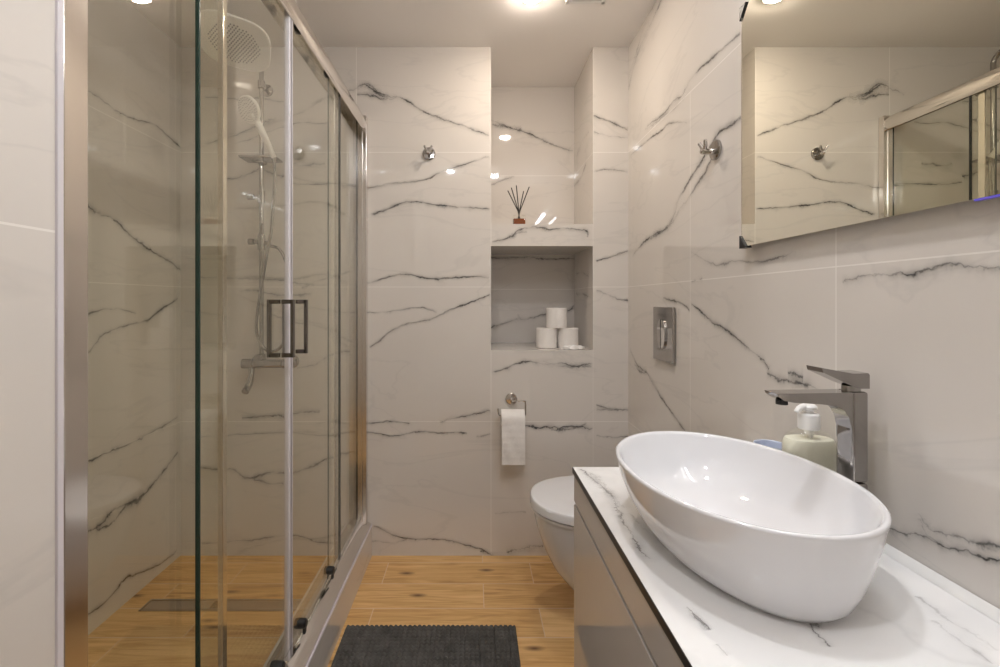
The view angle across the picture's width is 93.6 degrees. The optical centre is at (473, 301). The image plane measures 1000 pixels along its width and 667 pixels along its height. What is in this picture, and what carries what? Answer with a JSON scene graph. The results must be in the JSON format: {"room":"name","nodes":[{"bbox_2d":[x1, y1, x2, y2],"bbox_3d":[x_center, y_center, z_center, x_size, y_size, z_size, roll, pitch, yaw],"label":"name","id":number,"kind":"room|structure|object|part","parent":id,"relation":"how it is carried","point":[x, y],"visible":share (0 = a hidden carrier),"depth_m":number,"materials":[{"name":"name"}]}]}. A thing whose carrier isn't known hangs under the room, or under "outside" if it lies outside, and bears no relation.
{"room":"bathroom","nodes":[
{"label":"bathroom","id":0,"kind":"room"},
{"bbox_2d":[0,0,54,666],"bbox_3d":[-0.886,-0.003,-0.135,0.843,2.266,1.330,0,0,0],"label":"wall","id":1,"kind":"structure","parent":0,"point":[27,27],"depth_m":0.49,"materials":[{"name":"stone"}]},
{"bbox_2d":[55,0,63,666],"bbox_3d":[-0.466,-0.003,0.525,0.007,2.265,0.008,0,0,0],"label":"trim","id":2,"kind":"structure","parent":1,"relation":"attached to","point":[59,4],"depth_m":0.52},
{"bbox_2d":[64,0,370,666],"bbox_3d":[-0.510,0.086,1.310,0.104,1.812,1.558,0,0,0],"label":"shower enclosure","id":3,"kind":"object","parent":1,"relation":"attached to","point":[302,632],"visible":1,"depth_m":0.95,"materials":[{"name":"clear glass"}]},
{"bbox_3d":[-0.494,0.068,1.200,0.069,0.148,0.011,0,0,0],"label":"handle","id":4,"kind":"part","parent":3,"relation":"part of","materials":[{"name":"silver metal"}]},
{"bbox_3d":[-0.494,0.068,1.295,0.069,0.148,0.011,0,0,0],"label":"handle","id":5,"kind":"part","parent":3,"relation":"part of","materials":[{"name":"silver metal"}]},
{"bbox_3d":[-0.510,-0.784,1.310,0.073,0.060,1.556,0,0,0],"label":"rail","id":6,"kind":"part","parent":3,"relation":"part of","materials":[{"name":"silver metal"}]},
{"bbox_3d":[-0.494,0.082,1.488,0.006,1.729,0.461,0,0,0],"label":"sliding door","id":7,"kind":"part","parent":3,"relation":"part of","materials":[{"name":"clear glass"}]},
{"bbox_3d":[-0.514,0.079,1.857,0.006,1.758,0.405,0,0,0],"label":"fixed pane","id":8,"kind":"part","parent":3,"relation":"part of","materials":[{"name":"clear glass"}]},
{"bbox_2d":[263,525,371,666],"bbox_3d":[-0.515,1.025,1.300,0.121,0.382,1.580,0,0,0],"label":"shower tray","id":9,"kind":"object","parent":1,"relation":"attached to","point":[323,653],"depth_m":1.61,"materials":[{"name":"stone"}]},
{"bbox_2d":[88,0,179,634],"bbox_3d":[-1.308,-0.003,1.317,0.001,2.266,1.574,0,0,0],"label":"wall","id":10,"kind":"structure","parent":0,"point":[134,66],"depth_m":1.78,"materials":[{"name":"stone"}]},
{"bbox_2d":[88,556,573,666],"bbox_3d":[-0.310,1.155,0.840,1.995,0.050,3.279,0,0,0],"label":"floor","id":11,"kind":"structure","parent":0,"point":[527,593],"depth_m":1.75,"materials":[{"name":"brown wood"}]},
{"bbox_2d":[139,599,301,610],"bbox_3d":[-0.912,1.128,1.746,0.625,0.004,0.068,0,0,0],"label":"floor drain","id":12,"kind":"object","parent":11,"relation":"on","point":[153,605],"visible":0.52,"depth_m":1.74,"materials":[{"name":"silver metal"}]},
{"bbox_2d":[331,624,520,666],"bbox_3d":[-0.149,1.121,1.235,0.590,0.016,0.791,0,0,0],"label":"bath mat","id":13,"kind":"object","parent":11,"relation":"on","point":[359,646],"visible":1,"depth_m":1.52,"materials":[{"name":"grey fabric"}]},
{"bbox_2d":[305,524,371,666],"bbox_3d":[-0.455,0.993,1.300,0.006,0.008,1.579,0,0,0],"label":"trim","id":14,"kind":"structure","parent":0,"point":[355,560],"depth_m":1.54,"materials":[{"name":"silver metal"}]},
{"bbox_2d":[127,0,655,86],"bbox_3d":[-0.321,-1.161,0.850,2.015,0.050,3.299,0,0,0],"label":"ceiling","id":15,"kind":"structure","parent":0,"point":[545,43],"depth_m":1.92,"materials":[{"name":"white paint"}]},
{"bbox_2d":[521,0,541,3],"bbox_3d":[0.215,-1.127,1.738,0.090,0.017,0.090,0,0,0],"label":"recessed light","id":16,"kind":"object","parent":15,"relation":"in","point":[523,1],"visible":1,"depth_m":1.76,"materials":[{"name":"white plastic"}]},
{"bbox_2d":[565,0,605,3],"bbox_3d":[0.418,-1.129,1.696,0.150,0.011,0.152,0,0,0],"label":"ceiling vent","id":17,"kind":"object","parent":15,"relation":"in","point":[566,1],"visible":1,"depth_m":1.76,"materials":[{"name":"white plastic"}]},
{"bbox_2d":[180,47,627,555],"bbox_3d":[-0.305,0.007,2.283,2.006,2.287,0.391,0,0,0],"label":"wall","id":18,"kind":"structure","parent":0,"point":[459,293],"depth_m":2.09,"materials":[{"name":"stone"}]},
{"bbox_2d":[201,9,298,393],"bbox_3d":[-0.914,-0.350,1.879,0.290,1.472,0.420,0,0,0],"label":"shower","id":19,"kind":"object","parent":18,"relation":"attached to","point":[248,44],"visible":0.84,"depth_m":1.90,"materials":[{"name":"silver metal"}]},
{"bbox_3d":[-0.952,0.325,1.982,0.031,0.123,0.081,0,0,0],"label":"spout","id":20,"kind":"part","parent":19,"relation":"part of","materials":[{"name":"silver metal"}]},
{"bbox_2d":[237,95,283,352],"bbox_3d":[-0.875,-0.303,1.937,0.124,1.035,0.184,0,0,32],"label":"shower head","id":21,"kind":"object","parent":19,"relation":"hanging from","point":[248,107],"visible":0.91,"depth_m":1.95,"materials":[{"name":"silver metal"}]},
{"bbox_3d":[-0.863,-0.683,1.923,0.033,0.167,0.116,0,0,36],"label":"handle","id":22,"kind":"part","parent":21,"relation":"part of","materials":[{"name":"silver metal"}]},
{"bbox_2d":[423,145,434,159],"bbox_3d":[-0.201,-0.659,2.066,0.056,0.056,0.046,0,0,0],"label":"robe hook","id":23,"kind":"object","parent":18,"relation":"attached to","point":[428,152],"visible":1,"depth_m":2.08,"materials":[{"name":"silver metal"}]},
{"bbox_2d":[497,393,525,415],"bbox_3d":[0.164,0.450,2.062,0.126,0.093,0.054,0,0,0],"label":"toilet paper holder","id":24,"kind":"object","parent":18,"relation":"attached to","point":[511,398],"visible":0.79,"depth_m":2.08,"materials":[{"name":"silver metal"}]},
{"bbox_2d":[501,409,524,464],"bbox_3d":[0.168,0.581,2.039,0.100,0.228,0.086,0,0,0],"label":"toilet roll","id":25,"kind":"object","parent":24,"relation":"hanging from","point":[512,420],"visible":0.99,"depth_m":2.00,"materials":[{"name":"paper"}]},
{"bbox_2d":[536,327,556,347],"bbox_3d":[0.340,0.167,2.200,0.095,0.092,0.095,0,0,0],"label":"toilet roll","id":26,"kind":"object","parent":18,"relation":"on","point":[546,337],"visible":0.9,"depth_m":2.16,"materials":[{"name":"paper"}]},
{"bbox_2d":[546,308,566,327],"bbox_3d":[0.387,0.074,2.200,0.095,0.092,0.095,0,0,0],"label":"toilet roll","id":27,"kind":"object","parent":26,"relation":"on","point":[555,317],"visible":1,"depth_m":2.16,"materials":[{"name":"paper"}]},
{"bbox_2d":[558,327,577,347],"bbox_3d":[0.441,0.167,2.200,0.095,0.092,0.095,0,0,0],"label":"toilet roll","id":28,"kind":"object","parent":18,"relation":"on","point":[569,335],"visible":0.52,"depth_m":2.16,"materials":[{"name":"paper"}]},
{"bbox_2d":[561,345,584,349],"bbox_3d":[0.449,0.203,2.126,0.109,0.020,0.056,0,0,0],"label":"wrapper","id":29,"kind":"object","parent":18,"relation":"on","point":[567,347],"visible":1,"depth_m":2.11,"materials":[{"name":"white"}]},
{"bbox_2d":[508,185,528,223],"bbox_3d":[0.202,-0.439,2.140,0.102,0.182,0.060,0,0,0],"label":"reed diffuser","id":30,"kind":"object","parent":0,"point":[518,220],"visible":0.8,"depth_m":2.13,"materials":[{"name":"brown glass"}]},
{"bbox_2d":[512,216,525,223],"bbox_3d":[0.205,-0.382,2.140,0.060,0.068,0.060,0,0,0],"label":"bottle","id":31,"kind":"object","parent":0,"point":[518,220],"depth_m":2.11,"materials":[{"name":"orange glass"}]},
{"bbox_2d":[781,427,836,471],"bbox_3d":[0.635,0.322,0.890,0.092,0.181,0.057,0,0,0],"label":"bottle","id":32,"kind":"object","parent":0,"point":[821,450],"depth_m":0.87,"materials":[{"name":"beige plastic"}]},
{"bbox_2d":[628,0,999,608],"bbox_3d":[0.686,-0.010,0.651,0.001,2.280,2.902,0,0,0],"label":"wall","id":33,"kind":"structure","parent":0,"point":[910,302],"depth_m":1.00,"materials":[{"name":"stone"}]},
{"bbox_2d":[530,476,575,589],"bbox_3d":[0.444,0.865,1.680,0.484,0.360,0.392,0,0,0],"label":"toilet","id":34,"kind":"object","parent":33,"relation":"attached to","point":[552,502],"visible":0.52,"depth_m":1.59,"materials":[{"name":"white ceramic"}]},
{"bbox_3d":[0.418,0.731,1.680,0.424,0.012,0.378,0,0,0],"label":"seat","id":35,"kind":"part","parent":34,"relation":"part of","materials":[{"name":"white ceramic"}]},
{"bbox_3d":[0.416,0.704,1.680,0.428,0.038,0.392,0,0,0],"label":"lid","id":36,"kind":"part","parent":34,"relation":"part of","materials":[{"name":"white ceramic"}]},
{"bbox_3d":[0.450,0.891,1.680,0.472,0.307,0.362,0,0,0],"label":"bowl","id":37,"kind":"part","parent":34,"relation":"part of","materials":[{"name":"white ceramic"}]},
{"bbox_2d":[574,476,683,666],"bbox_3d":[0.468,0.699,0.685,0.436,0.542,0.971,0,0,0],"label":"vanity cabinet","id":38,"kind":"object","parent":33,"relation":"attached to","point":[615,625],"visible":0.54,"depth_m":0.88,"materials":[{"name":"beige paint"}]},
{"bbox_3d":[0.258,0.737,0.685,0.018,0.466,0.971,0,0,0],"label":"drawer","id":39,"kind":"part","parent":38,"relation":"part of","materials":[{"name":"beige paint"}]},
{"bbox_2d":[572,467,999,666],"bbox_3d":[0.462,0.414,0.682,0.448,0.026,0.984,0,0,0],"label":"countertop","id":40,"kind":"structure","parent":38,"relation":"on","point":[909,614],"depth_m":0.61,"materials":[{"name":"stone"}]},
{"bbox_2d":[616,431,891,622],"bbox_3d":[0.427,0.346,0.790,0.342,0.132,0.464,0,0,0],"label":"basin","id":41,"kind":"object","parent":40,"relation":"in","point":[780,533],"visible":1,"depth_m":0.70,"materials":[{"name":"white ceramic"}]},
{"bbox_2d":[753,439,781,449],"bbox_3d":[0.632,0.357,1.000,0.064,0.110,0.064,0,0,0],"label":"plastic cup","id":42,"kind":"object","parent":40,"relation":"on","point":[770,443],"visible":0.15,"depth_m":1.02,"materials":[{"name":"plastic"}]},
{"bbox_2d":[781,403,836,471],"bbox_3d":[0.635,0.302,0.890,0.092,0.220,0.057,0,0,0],"label":"soap dispenser","id":43,"kind":"object","parent":40,"relation":"on","point":[821,450],"visible":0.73,"depth_m":0.87,"materials":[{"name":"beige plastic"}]},
{"bbox_2d":[765,365,869,489],"bbox_3d":[0.580,0.261,0.794,0.156,0.303,0.044,0,0,0],"label":"faucet","id":44,"kind":"object","parent":40,"relation":"on","point":[849,404],"visible":0.68,"depth_m":0.78,"materials":[{"name":"silver metal"}]},
{"bbox_3d":[0.575,0.191,0.794,0.146,0.081,0.034,0,0,0],"label":"spout","id":45,"kind":"part","parent":44,"relation":"part of","materials":[{"name":"silver metal"}]},
{"bbox_3d":[0.615,0.126,0.794,0.079,0.034,0.037,0,0,0],"label":"lever","id":46,"kind":"part","parent":44,"relation":"part of","materials":[{"name":"silver metal"}]},
{"bbox_2d":[653,307,674,363],"bbox_3d":[0.677,0.115,1.680,0.018,0.194,0.172,0,0,0],"label":"flush plate","id":47,"kind":"object","parent":33,"relation":"attached to","point":[663,317],"visible":1,"depth_m":1.65,"materials":[{"name":"metal"}]},
{"bbox_2d":[698,139,721,159],"bbox_3d":[0.663,-0.430,1.326,0.046,0.056,0.056,0,0,0],"label":"robe hook","id":48,"kind":"object","parent":33,"relation":"attached to","point":[715,149],"visible":1,"depth_m":1.32,"materials":[{"name":"silver metal"}]},
{"bbox_3d":[0.659,-0.426,1.326,0.039,0.017,0.017,0,0,0],"label":"stem","id":49,"kind":"part","parent":48,"relation":"part of","materials":[{"name":"silver metal"}]},
{"bbox_2d":[739,0,999,248],"bbox_3d":[0.673,-0.431,0.633,0.026,0.598,1.067,0,0,0],"label":"wall mirror","id":50,"kind":"object","parent":33,"relation":"attached to","point":[853,112],"visible":1,"depth_m":0.80,"materials":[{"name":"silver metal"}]},
{"bbox_3d":[0.667,-0.431,1.163,0.008,0.590,0.003,0,0,0],"label":"edge trim","id":51,"kind":"part","parent":50,"relation":"part of","materials":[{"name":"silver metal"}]}
]}

